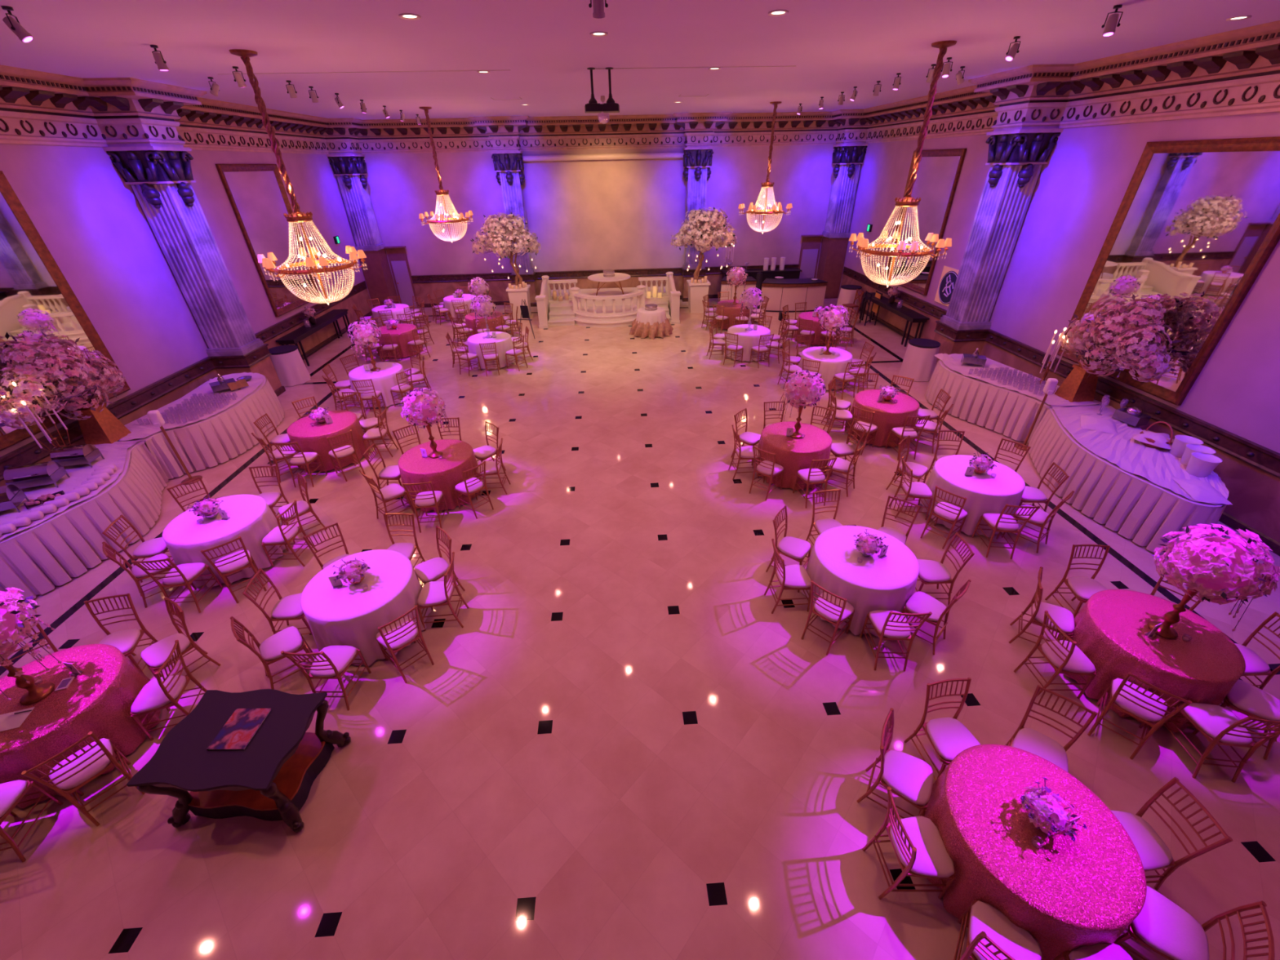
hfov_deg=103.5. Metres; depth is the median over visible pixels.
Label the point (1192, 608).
chair
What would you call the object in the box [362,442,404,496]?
chair
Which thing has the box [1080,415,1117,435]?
crumpled cloth
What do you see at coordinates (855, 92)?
spotlight
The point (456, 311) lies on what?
seat cushion
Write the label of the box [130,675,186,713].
seat cushion
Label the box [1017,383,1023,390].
drinking glass
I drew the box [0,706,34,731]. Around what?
paper sheet
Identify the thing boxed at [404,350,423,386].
chair
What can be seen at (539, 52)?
ceiling
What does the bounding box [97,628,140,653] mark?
seat cushion
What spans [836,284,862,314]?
cocktail table
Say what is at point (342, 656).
seat cushion
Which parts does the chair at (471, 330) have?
leg, backrest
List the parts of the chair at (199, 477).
leg, leg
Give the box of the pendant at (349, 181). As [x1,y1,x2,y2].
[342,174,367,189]
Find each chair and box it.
[0,779,63,862]
[4,617,58,670]
[21,731,145,826]
[83,593,158,674]
[102,514,175,582]
[102,541,188,608]
[129,640,207,740]
[131,557,222,614]
[140,596,220,678]
[167,476,211,511]
[200,536,266,603]
[230,616,314,689]
[241,568,312,635]
[248,466,288,520]
[251,432,306,482]
[253,413,290,463]
[261,499,317,566]
[272,441,327,487]
[278,472,327,543]
[280,645,371,710]
[291,395,318,418]
[302,522,350,569]
[321,375,360,410]
[322,363,355,402]
[326,430,364,481]
[339,353,359,388]
[341,391,370,431]
[351,304,374,325]
[351,378,386,418]
[354,309,378,328]
[359,395,391,445]
[359,469,414,523]
[362,407,398,458]
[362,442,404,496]
[364,342,387,362]
[366,297,380,315]
[367,316,383,329]
[375,333,402,361]
[375,604,434,683]
[377,310,395,325]
[378,349,396,362]
[382,513,425,568]
[387,295,400,303]
[390,368,413,406]
[391,424,420,454]
[396,313,411,324]
[400,305,418,329]
[402,480,448,533]
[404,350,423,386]
[407,326,430,359]
[408,355,431,395]
[409,296,422,325]
[412,299,430,327]
[413,524,465,591]
[417,314,434,346]
[417,551,469,631]
[426,293,445,320]
[429,297,452,324]
[433,288,444,315]
[436,417,461,440]
[445,332,470,367]
[447,311,466,341]
[450,316,474,342]
[451,298,466,324]
[452,341,481,376]
[454,461,493,519]
[455,286,467,293]
[456,324,471,353]
[457,304,469,328]
[473,317,489,333]
[473,421,506,470]
[475,437,511,495]
[479,342,500,376]
[480,320,496,332]
[495,312,512,337]
[504,302,515,329]
[505,306,520,335]
[505,334,528,371]
[511,321,525,352]
[514,325,533,361]
[701,300,718,329]
[702,294,715,323]
[706,324,725,359]
[708,318,727,353]
[712,304,728,333]
[717,291,728,302]
[723,332,743,367]
[728,424,759,479]
[731,314,744,326]
[731,408,760,465]
[733,306,751,325]
[747,301,768,326]
[749,333,773,368]
[749,445,784,500]
[752,295,768,324]
[758,314,772,328]
[763,328,788,363]
[763,401,785,428]
[764,538,811,613]
[765,505,811,572]
[769,319,788,352]
[777,348,802,389]
[778,337,800,376]
[779,304,797,337]
[781,311,799,340]
[792,457,837,508]
[794,333,811,364]
[795,302,806,326]
[795,318,815,349]
[800,580,854,655]
[801,358,822,377]
[805,488,842,545]
[810,404,835,433]
[817,328,839,347]
[820,440,866,497]
[821,377,850,427]
[822,389,852,433]
[830,419,866,476]
[831,335,849,350]
[831,360,863,399]
[836,313,859,346]
[837,307,856,337]
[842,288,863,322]
[844,352,876,391]
[847,405,877,455]
[851,341,874,376]
[857,373,878,393]
[857,707,933,818]
[859,610,932,671]
[862,786,955,899]
[877,495,921,544]
[885,414,930,460]
[885,435,928,499]
[888,457,933,519]
[890,374,914,395]
[901,579,971,654]
[903,677,980,780]
[910,404,953,453]
[915,388,951,437]
[915,532,974,605]
[920,485,967,549]
[926,430,964,475]
[953,899,1041,959]
[971,503,1039,559]
[993,437,1031,471]
[1001,490,1075,553]
[1005,684,1097,772]
[1008,566,1074,644]
[1013,610,1096,698]
[1018,462,1069,511]
[1044,544,1110,617]
[1053,942,1133,959]
[1087,671,1191,759]
[1111,777,1232,889]
[1113,885,1275,959]
[1150,562,1201,611]
[1155,702,1279,782]
[1219,679,1279,759]
[1234,611,1279,689]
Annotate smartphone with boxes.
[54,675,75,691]
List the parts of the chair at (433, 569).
seat frame, leg, backrest, leg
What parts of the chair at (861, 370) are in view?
leg, backrest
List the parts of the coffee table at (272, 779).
carved leg, plinth panel, carved leg, carved leg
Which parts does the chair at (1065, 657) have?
leg, leg, backrest, seat frame, leg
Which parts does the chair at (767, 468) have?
leg, backrest, seat frame, leg, leg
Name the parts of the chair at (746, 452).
leg, backrest, leg, seat frame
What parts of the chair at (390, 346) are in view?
leg, backrest, leg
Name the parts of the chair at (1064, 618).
leg, leg, backrest, seat frame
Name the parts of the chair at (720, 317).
backrest, leg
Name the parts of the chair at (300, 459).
leg, backrest, seat frame, leg, leg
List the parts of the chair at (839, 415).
leg, leg, backrest, seat frame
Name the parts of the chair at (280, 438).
leg, backrest, leg, seat frame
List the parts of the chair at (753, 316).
backrest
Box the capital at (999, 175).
[987,163,1033,187]
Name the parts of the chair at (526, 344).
leg, leg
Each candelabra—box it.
[0,382,71,452]
[724,243,733,271]
[1040,327,1067,383]
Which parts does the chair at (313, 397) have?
leg, leg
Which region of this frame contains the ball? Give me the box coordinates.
[597,95,609,124]
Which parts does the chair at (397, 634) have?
leg, leg, seat frame, backrest, leg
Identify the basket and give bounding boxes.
[1133,421,1173,448]
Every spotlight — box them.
[0,5,33,42]
[150,44,168,71]
[207,76,219,96]
[231,66,246,87]
[285,80,297,97]
[308,86,318,102]
[334,93,343,108]
[360,99,366,113]
[382,105,389,118]
[399,110,404,121]
[415,114,421,124]
[588,0,608,18]
[796,103,802,115]
[818,97,823,109]
[837,91,844,105]
[849,86,857,101]
[872,80,881,96]
[892,72,901,89]
[925,63,936,82]
[941,57,952,77]
[955,66,964,84]
[1004,35,1020,61]
[1101,4,1123,36]
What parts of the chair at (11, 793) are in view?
leg, leg, seat frame, leg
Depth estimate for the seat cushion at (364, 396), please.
11.80 m
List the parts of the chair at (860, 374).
leg, leg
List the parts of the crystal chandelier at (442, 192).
lamp shade, lamp shade, crown, core rod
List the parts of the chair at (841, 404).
leg, leg, backrest, seat frame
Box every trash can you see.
[268,345,311,386]
[897,337,940,381]
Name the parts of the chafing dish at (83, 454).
roll lid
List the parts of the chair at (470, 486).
leg, seat frame, leg, backrest, leg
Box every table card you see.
[62,662,84,676]
[217,509,230,520]
[324,415,333,424]
[328,575,342,588]
[363,364,369,371]
[420,448,428,457]
[492,331,496,337]
[753,324,757,330]
[786,427,793,436]
[819,347,823,355]
[876,394,882,402]
[877,545,888,558]
[964,466,975,476]
[1063,815,1081,835]
[1144,622,1162,638]
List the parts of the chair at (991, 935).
leg, leg, backrest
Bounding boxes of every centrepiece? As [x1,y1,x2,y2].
[0,586,62,704]
[347,319,381,371]
[399,387,451,457]
[467,276,489,302]
[470,294,497,326]
[724,266,747,304]
[739,287,764,318]
[777,369,826,438]
[817,304,848,355]
[1147,523,1279,639]
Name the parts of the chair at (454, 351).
leg, leg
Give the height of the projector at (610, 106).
0.630 m
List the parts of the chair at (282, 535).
leg, seat frame, backrest, leg, leg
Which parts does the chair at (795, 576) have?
leg, backrest, leg, seat frame, leg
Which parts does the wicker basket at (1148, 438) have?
handle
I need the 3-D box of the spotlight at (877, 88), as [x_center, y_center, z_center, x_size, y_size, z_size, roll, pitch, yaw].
[5.248,-8.654,11.159,0.142,0.265,0.133,23,39,33]
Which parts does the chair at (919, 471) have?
leg, leg, backrest, seat frame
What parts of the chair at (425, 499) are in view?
leg, backrest, seat frame, leg, leg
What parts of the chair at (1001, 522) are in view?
leg, leg, seat frame, backrest, leg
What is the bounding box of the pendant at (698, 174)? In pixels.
[683,167,711,181]
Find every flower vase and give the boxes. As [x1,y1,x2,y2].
[0,330,131,444]
[302,306,316,324]
[886,286,899,303]
[1054,293,1182,402]
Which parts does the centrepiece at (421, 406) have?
trailing stem, vase stem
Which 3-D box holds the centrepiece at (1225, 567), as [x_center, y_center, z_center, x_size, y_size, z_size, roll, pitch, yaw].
[5.404,1.010,4.885,0.822,1.296,0.805,6,33,11]
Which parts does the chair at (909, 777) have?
leg, leg, backrest, seat frame, leg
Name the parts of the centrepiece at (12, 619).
vase stem, trailing stem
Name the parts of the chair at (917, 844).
leg, leg, backrest, seat frame, leg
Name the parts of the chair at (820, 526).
leg, seat frame, backrest, leg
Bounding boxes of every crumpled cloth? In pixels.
[934,353,954,359]
[986,364,1004,369]
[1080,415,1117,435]
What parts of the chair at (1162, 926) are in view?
leg, seat frame, leg, backrest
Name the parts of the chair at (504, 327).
backrest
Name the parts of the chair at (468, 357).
leg, backrest, leg, seat frame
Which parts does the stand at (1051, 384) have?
post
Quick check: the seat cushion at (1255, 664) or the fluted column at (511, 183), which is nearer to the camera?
the seat cushion at (1255, 664)
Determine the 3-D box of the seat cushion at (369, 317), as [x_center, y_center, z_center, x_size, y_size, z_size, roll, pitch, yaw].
[-9.765,-5.754,17.952,0.391,0.052,0.409,-11,34,-16]
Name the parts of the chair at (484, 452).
seat frame, leg, backrest, leg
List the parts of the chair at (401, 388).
seat frame, leg, backrest, leg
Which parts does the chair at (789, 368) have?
leg, backrest, leg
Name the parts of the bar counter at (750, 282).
panel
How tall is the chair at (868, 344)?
0.937 m
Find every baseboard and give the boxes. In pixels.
[128,311,372,467]
[417,294,720,307]
[838,295,1279,555]
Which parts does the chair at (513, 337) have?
backrest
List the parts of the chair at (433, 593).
leg, seat frame, backrest, leg, leg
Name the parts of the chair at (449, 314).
leg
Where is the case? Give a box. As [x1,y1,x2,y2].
[522,151,684,161]
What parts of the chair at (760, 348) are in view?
leg, seat frame, backrest, leg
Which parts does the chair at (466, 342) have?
backrest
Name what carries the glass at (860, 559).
on the banquet table at (876, 583)
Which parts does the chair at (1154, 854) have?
leg, seat frame, backrest, leg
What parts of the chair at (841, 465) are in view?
seat frame, leg, backrest, leg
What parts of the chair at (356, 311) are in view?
backrest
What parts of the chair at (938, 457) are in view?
leg, backrest, leg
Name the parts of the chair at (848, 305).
seat, leg, backrest, leg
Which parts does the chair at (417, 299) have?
backrest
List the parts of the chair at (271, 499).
leg, backrest, seat frame, leg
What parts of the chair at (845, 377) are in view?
seat frame, leg, backrest, leg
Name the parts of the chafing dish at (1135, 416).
lid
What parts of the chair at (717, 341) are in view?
leg, leg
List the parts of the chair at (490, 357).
leg, backrest, leg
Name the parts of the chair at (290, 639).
backrest, leg, leg, seat frame, leg, leg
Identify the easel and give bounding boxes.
[517,299,534,337]
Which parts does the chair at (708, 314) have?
backrest, leg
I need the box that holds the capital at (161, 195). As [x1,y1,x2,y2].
[141,182,195,208]
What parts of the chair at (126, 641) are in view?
leg, backrest, seat frame, leg, leg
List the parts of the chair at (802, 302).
backrest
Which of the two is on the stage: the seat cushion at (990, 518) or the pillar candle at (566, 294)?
the pillar candle at (566, 294)
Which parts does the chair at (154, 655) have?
leg, seat frame, backrest, leg, leg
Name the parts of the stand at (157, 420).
post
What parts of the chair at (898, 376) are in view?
leg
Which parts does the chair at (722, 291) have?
backrest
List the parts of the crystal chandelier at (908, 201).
lamp shade, lamp shade, lamp shade, lamp shade, arm, lamp shade, lamp shade, core rod, lamp shade, crown, arm, lamp shade, lamp shade, lamp shade, arm, lamp shade, arm, lamp shade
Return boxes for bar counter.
[720,275,756,301]
[759,277,827,312]
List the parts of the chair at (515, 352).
leg, backrest, leg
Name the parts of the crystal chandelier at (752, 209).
core rod, crown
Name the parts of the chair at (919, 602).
seat frame, leg, leg, backrest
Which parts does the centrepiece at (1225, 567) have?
vase stem, trailing stem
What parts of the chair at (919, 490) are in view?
leg, leg, backrest, seat frame, leg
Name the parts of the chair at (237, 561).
leg, backrest, seat frame, leg, leg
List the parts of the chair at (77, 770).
leg, backrest, leg, seat frame, leg, leg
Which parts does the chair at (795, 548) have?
leg, backrest, leg, seat frame, leg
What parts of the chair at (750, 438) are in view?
leg, backrest, leg, seat frame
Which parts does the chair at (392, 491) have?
leg, backrest, leg, seat frame, leg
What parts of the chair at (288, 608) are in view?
leg, backrest, leg, seat frame, leg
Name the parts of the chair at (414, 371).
backrest, leg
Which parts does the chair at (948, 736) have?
leg, seat frame, leg, backrest, leg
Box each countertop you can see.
[721,267,801,273]
[721,267,801,284]
[721,275,756,281]
[762,277,827,284]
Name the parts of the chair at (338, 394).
leg, backrest, leg, seat frame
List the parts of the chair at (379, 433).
leg, seat frame, backrest, leg, leg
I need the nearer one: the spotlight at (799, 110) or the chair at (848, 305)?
the spotlight at (799, 110)
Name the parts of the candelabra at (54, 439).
stem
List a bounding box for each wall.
[0,143,373,457]
[357,144,848,302]
[837,111,1279,453]
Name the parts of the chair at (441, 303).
backrest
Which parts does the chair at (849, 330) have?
leg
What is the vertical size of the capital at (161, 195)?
0.466 m
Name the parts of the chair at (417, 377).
leg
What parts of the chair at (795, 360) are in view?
leg, backrest, leg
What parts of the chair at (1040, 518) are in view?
seat frame, leg, leg, backrest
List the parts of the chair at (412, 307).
backrest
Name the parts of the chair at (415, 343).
leg, backrest, leg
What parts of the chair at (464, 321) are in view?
backrest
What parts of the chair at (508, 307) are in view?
backrest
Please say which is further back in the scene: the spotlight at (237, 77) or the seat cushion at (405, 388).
the seat cushion at (405, 388)
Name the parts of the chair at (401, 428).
leg, backrest, leg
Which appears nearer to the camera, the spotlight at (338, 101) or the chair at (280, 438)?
the chair at (280, 438)
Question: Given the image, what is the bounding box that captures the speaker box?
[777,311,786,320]
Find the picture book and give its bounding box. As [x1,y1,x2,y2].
[206,708,271,750]
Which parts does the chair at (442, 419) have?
leg, backrest, leg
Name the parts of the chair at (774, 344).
leg, backrest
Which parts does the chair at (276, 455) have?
backrest, leg, leg, seat frame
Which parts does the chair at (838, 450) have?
seat frame, leg, backrest, leg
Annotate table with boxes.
[0,440,168,603]
[0,644,160,808]
[116,372,284,479]
[126,688,351,832]
[162,494,287,587]
[275,309,353,368]
[286,409,369,471]
[300,549,431,666]
[348,361,410,408]
[371,303,413,327]
[375,323,423,359]
[398,439,482,512]
[443,293,476,321]
[464,311,506,337]
[466,331,515,369]
[587,272,630,295]
[628,306,673,339]
[714,299,752,328]
[724,324,770,361]
[755,421,831,490]
[793,311,838,345]
[796,346,852,390]
[800,525,919,636]
[845,389,919,447]
[858,292,929,346]
[920,454,1025,537]
[924,743,1146,959]
[925,353,1108,443]
[1026,405,1229,557]
[1060,589,1245,733]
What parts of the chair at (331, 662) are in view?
leg, backrest, seat frame, leg, leg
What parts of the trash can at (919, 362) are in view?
lid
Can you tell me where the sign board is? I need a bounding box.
[226,378,248,391]
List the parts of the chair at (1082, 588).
leg, seat frame, leg, backrest, leg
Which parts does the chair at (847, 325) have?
backrest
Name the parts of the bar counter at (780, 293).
kick plate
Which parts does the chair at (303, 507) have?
seat frame, backrest, leg, leg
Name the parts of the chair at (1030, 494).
seat frame, leg, backrest, leg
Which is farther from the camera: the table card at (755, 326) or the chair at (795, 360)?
the table card at (755, 326)
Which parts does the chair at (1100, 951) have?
leg, seat frame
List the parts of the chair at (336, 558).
leg, backrest, leg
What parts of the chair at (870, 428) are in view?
leg, backrest, seat frame, leg, leg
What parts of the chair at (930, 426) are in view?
seat frame, leg, leg, backrest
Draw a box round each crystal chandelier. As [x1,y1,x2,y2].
[228,48,367,305]
[418,106,473,242]
[737,101,792,233]
[848,40,956,287]
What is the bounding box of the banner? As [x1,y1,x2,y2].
[934,266,959,306]
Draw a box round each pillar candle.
[552,290,557,300]
[564,292,568,300]
[646,291,650,298]
[653,285,656,297]
[657,292,662,297]
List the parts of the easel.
leg, leg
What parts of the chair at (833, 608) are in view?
leg, backrest, seat frame, leg, leg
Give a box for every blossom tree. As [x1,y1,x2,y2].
[470,212,541,287]
[670,206,737,281]
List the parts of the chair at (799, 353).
leg, backrest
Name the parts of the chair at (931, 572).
leg, seat frame, leg, backrest, leg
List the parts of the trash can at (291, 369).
lid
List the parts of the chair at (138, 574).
backrest, leg, leg, seat frame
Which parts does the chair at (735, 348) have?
leg, backrest, leg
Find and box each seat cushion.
[0,779,26,817]
[48,737,112,790]
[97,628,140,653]
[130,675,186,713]
[131,553,170,577]
[133,537,167,556]
[140,633,190,667]
[162,562,205,584]
[214,549,250,573]
[257,492,279,506]
[259,626,302,660]
[262,524,298,543]
[269,446,296,459]
[271,433,290,443]
[271,592,303,618]
[278,500,309,519]
[289,452,317,464]
[310,645,356,676]
[322,554,350,568]
[328,444,354,457]
[334,379,351,387]
[334,388,355,397]
[355,413,361,418]
[359,417,381,428]
[360,315,371,320]
[361,391,381,399]
[363,428,386,439]
[370,342,382,348]
[376,483,404,500]
[376,616,417,649]
[378,465,400,478]
[382,344,397,349]
[386,542,414,559]
[390,383,410,391]
[400,316,413,321]
[404,368,419,375]
[407,339,423,345]
[408,373,425,381]
[409,309,419,312]
[412,312,424,316]
[414,490,442,506]
[414,557,448,582]
[417,328,427,333]
[417,581,453,606]
[432,304,444,308]
[435,307,448,311]
[453,323,465,328]
[453,346,466,351]
[454,477,483,493]
[455,309,466,312]
[458,328,472,333]
[460,352,477,359]
[473,444,496,458]
[476,461,501,474]
[477,328,489,333]
[483,353,497,359]
[495,324,509,329]
[505,320,515,324]
[506,348,522,355]
[511,337,519,342]
[514,342,527,347]
[705,312,718,316]
[706,307,715,311]
[711,338,725,344]
[713,333,727,338]
[715,315,728,319]
[727,344,742,350]
[735,315,748,320]
[735,445,759,457]
[739,431,760,444]
[750,313,762,318]
[751,345,768,351]
[752,309,764,313]
[756,460,783,475]
[766,341,782,347]
[769,334,782,339]
[776,564,811,587]
[777,536,810,559]
[784,319,797,324]
[784,324,798,329]
[784,364,802,372]
[785,355,800,362]
[797,468,825,482]
[800,329,814,334]
[813,591,853,622]
[814,518,842,534]
[821,331,835,336]
[826,457,853,471]
[829,399,850,408]
[831,409,852,419]
[831,443,853,455]
[834,373,854,380]
[840,326,852,332]
[848,367,867,374]
[852,359,865,365]
[853,421,877,432]
[869,610,910,638]
[877,526,906,544]
[882,750,933,805]
[889,816,954,877]
[892,426,917,437]
[899,462,927,476]
[902,481,932,497]
[906,591,946,622]
[915,419,939,431]
[917,408,937,417]
[917,559,951,582]
[926,717,980,761]
[933,502,967,520]
[936,455,947,460]
[982,512,1018,530]
[1011,727,1068,772]
[1015,504,1051,524]
[1021,485,1046,501]
[1032,601,1074,633]
[1041,640,1095,673]
[1067,577,1106,599]
[1111,678,1167,722]
[1111,810,1173,870]
[1131,885,1208,959]
[1153,595,1177,604]
[1183,702,1253,744]
[1226,679,1279,721]
[1234,643,1270,674]
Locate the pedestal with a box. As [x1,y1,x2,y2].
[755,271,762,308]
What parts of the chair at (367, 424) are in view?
seat frame, backrest, leg, leg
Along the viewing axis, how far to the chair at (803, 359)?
12.10 m
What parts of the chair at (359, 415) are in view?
leg, backrest, leg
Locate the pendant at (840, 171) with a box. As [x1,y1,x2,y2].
[832,164,855,177]
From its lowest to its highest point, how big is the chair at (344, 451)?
0.937 m
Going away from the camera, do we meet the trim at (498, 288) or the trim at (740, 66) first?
the trim at (740, 66)
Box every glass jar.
[303,319,310,327]
[897,300,902,307]
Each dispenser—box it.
[146,409,164,427]
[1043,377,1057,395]
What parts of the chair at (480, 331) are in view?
backrest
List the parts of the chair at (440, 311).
leg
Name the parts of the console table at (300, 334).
leg, leg, leg, leg, leg, leg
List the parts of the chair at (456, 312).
backrest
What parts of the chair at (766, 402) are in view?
leg, backrest, leg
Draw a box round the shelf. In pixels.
[187,732,324,810]
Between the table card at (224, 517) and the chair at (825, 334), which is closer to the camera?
the table card at (224, 517)
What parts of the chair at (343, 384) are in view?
leg, backrest, leg, seat frame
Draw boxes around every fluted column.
[102,146,263,356]
[326,154,399,307]
[490,151,533,275]
[683,146,714,269]
[816,143,868,298]
[939,128,1063,329]
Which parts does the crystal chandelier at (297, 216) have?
lamp shade, lamp shade, lamp shade, lamp shade, arm, crown, lamp shade, lamp shade, arm, core rod, lamp shade, lamp shade, lamp shade, lamp shade, arm, lamp shade, arm, lamp shade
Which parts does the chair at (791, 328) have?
leg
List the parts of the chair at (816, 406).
leg, backrest, leg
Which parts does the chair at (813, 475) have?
leg, leg, seat frame, backrest, leg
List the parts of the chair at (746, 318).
backrest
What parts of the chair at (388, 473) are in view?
leg, backrest, leg, seat frame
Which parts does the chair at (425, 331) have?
backrest, leg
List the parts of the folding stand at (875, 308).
yellow panel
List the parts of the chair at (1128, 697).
leg, leg, seat frame, leg, backrest, leg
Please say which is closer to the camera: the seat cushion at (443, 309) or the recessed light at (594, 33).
the recessed light at (594, 33)
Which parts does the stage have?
handrail, balustrade rail, curved rail, balustrade rail, handrail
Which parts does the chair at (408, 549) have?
leg, backrest, seat frame, leg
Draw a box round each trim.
[0,20,1279,154]
[0,280,367,481]
[0,306,1279,675]
[220,66,782,99]
[410,264,799,283]
[413,274,722,303]
[839,274,1279,542]
[842,266,1279,478]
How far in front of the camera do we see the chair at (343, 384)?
12.41 m
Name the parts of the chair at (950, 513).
leg, backrest, seat frame, leg, leg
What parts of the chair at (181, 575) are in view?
leg, backrest, leg, seat frame, leg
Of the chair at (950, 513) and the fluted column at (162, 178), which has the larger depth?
the fluted column at (162, 178)
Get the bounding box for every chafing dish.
[0,484,29,512]
[3,461,70,488]
[49,444,104,467]
[208,373,239,395]
[960,347,986,368]
[1111,406,1151,426]
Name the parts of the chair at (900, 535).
leg, backrest, leg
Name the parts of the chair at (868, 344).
backrest, leg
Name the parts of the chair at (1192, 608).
leg, backrest, leg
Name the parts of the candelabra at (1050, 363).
stem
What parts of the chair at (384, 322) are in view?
backrest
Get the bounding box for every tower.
[763,257,768,271]
[770,257,776,270]
[778,257,785,270]
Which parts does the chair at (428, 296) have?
leg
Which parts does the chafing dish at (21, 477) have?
lid handle, roll lid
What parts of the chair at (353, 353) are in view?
leg, backrest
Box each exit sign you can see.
[333,235,340,244]
[866,223,872,231]
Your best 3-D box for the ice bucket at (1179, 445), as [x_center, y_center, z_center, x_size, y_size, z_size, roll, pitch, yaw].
[8.504,-0.512,7.887,0.330,0.270,0.328,-3,32,-2]
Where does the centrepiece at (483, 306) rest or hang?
on the banquet table at (504, 343)
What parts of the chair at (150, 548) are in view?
backrest, leg, leg, seat frame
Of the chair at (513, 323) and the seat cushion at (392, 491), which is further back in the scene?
the chair at (513, 323)
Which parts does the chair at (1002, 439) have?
leg, backrest, leg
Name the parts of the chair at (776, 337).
backrest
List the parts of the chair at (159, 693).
leg, seat frame, backrest, leg, leg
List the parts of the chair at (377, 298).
backrest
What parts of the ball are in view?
motor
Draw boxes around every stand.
[146,409,202,484]
[603,269,614,276]
[644,303,657,311]
[859,290,882,325]
[1013,377,1057,450]
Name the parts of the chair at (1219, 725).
leg, leg, seat frame, leg, backrest, leg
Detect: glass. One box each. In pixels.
[34,675,42,684]
[136,418,143,425]
[142,417,150,424]
[163,417,168,423]
[168,417,174,423]
[173,417,181,423]
[180,417,186,423]
[186,413,192,420]
[191,413,198,419]
[196,518,203,524]
[197,410,204,417]
[200,408,206,413]
[206,407,213,413]
[209,404,216,411]
[211,402,217,408]
[217,402,223,408]
[222,399,228,405]
[230,394,235,399]
[361,583,368,591]
[857,556,862,563]
[968,368,973,374]
[973,368,978,373]
[991,374,995,380]
[991,473,996,478]
[997,377,1002,382]
[1002,378,1008,385]
[1007,378,1013,385]
[1013,381,1018,387]
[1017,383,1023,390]
[1023,383,1029,389]
[1028,386,1034,391]
[1031,835,1044,848]
[1033,388,1039,394]
[1039,388,1043,394]
[1097,398,1110,415]
[1099,395,1110,411]
[1120,398,1128,408]
[1182,633,1192,641]
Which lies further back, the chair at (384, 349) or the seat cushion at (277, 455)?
the chair at (384, 349)
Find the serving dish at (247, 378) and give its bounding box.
[235,375,251,382]
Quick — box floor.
[0,297,1279,959]
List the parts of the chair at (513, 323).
leg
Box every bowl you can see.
[186,494,223,519]
[203,511,218,519]
[306,407,328,423]
[315,417,325,423]
[332,557,370,584]
[347,573,364,584]
[383,298,394,307]
[385,318,399,328]
[454,288,464,297]
[813,305,826,316]
[853,529,886,556]
[860,550,872,556]
[879,384,900,400]
[882,395,892,400]
[968,451,996,474]
[973,465,986,474]
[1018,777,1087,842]
[1027,808,1052,832]
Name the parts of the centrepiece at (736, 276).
vase stem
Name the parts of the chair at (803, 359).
backrest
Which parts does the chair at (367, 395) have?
leg, backrest, seat frame, leg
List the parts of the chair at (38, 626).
backrest, leg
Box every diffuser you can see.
[402,14,417,17]
[593,32,604,35]
[771,11,784,14]
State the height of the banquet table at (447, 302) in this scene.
0.733 m
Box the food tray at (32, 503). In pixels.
[23,490,64,510]
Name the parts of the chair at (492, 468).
seat frame, backrest, leg, leg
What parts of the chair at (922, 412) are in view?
seat frame, leg, backrest, leg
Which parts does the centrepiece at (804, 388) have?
trailing stem, vase stem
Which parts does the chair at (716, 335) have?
backrest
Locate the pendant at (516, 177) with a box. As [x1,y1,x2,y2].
[495,170,524,185]
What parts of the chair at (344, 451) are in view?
leg, leg, backrest, seat frame, leg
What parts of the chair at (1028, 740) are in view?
leg, backrest, leg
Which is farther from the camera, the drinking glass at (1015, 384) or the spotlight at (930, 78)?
the drinking glass at (1015, 384)
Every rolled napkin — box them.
[0,523,16,533]
[2,516,31,527]
[16,511,44,520]
[30,504,57,514]
[42,497,69,507]
[53,492,79,502]
[64,486,89,496]
[73,482,97,491]
[80,477,105,485]
[86,472,110,480]
[91,467,114,475]
[93,463,116,471]
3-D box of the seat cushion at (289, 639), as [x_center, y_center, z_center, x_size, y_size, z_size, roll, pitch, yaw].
[-4.036,1.835,5.668,0.391,0.052,0.409,-27,40,-35]
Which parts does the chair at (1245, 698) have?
leg, seat frame, leg, leg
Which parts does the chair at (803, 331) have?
backrest, leg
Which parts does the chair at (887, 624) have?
leg, leg, seat frame, backrest, leg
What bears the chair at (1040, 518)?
on the floor
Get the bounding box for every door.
[383,245,418,307]
[798,234,823,278]
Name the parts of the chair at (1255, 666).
seat frame, leg, backrest, leg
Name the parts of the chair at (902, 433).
leg, leg, seat frame, backrest, leg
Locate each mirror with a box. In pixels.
[0,170,130,451]
[215,164,319,316]
[645,303,657,306]
[885,148,966,295]
[1057,136,1279,405]
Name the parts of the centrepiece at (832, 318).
vase stem, trailing stem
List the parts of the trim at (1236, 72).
shadow moulding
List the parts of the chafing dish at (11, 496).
roll lid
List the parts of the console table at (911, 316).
leg, leg, leg, leg, leg, leg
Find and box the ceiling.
[0,0,1279,119]
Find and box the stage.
[535,271,680,328]
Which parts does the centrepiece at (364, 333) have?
trailing stem, vase stem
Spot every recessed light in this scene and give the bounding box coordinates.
[398,13,421,19]
[476,71,489,73]
[590,31,608,36]
[708,67,720,70]
[768,9,788,16]
[1226,15,1251,21]
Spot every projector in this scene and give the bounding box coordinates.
[584,67,602,113]
[601,67,619,112]

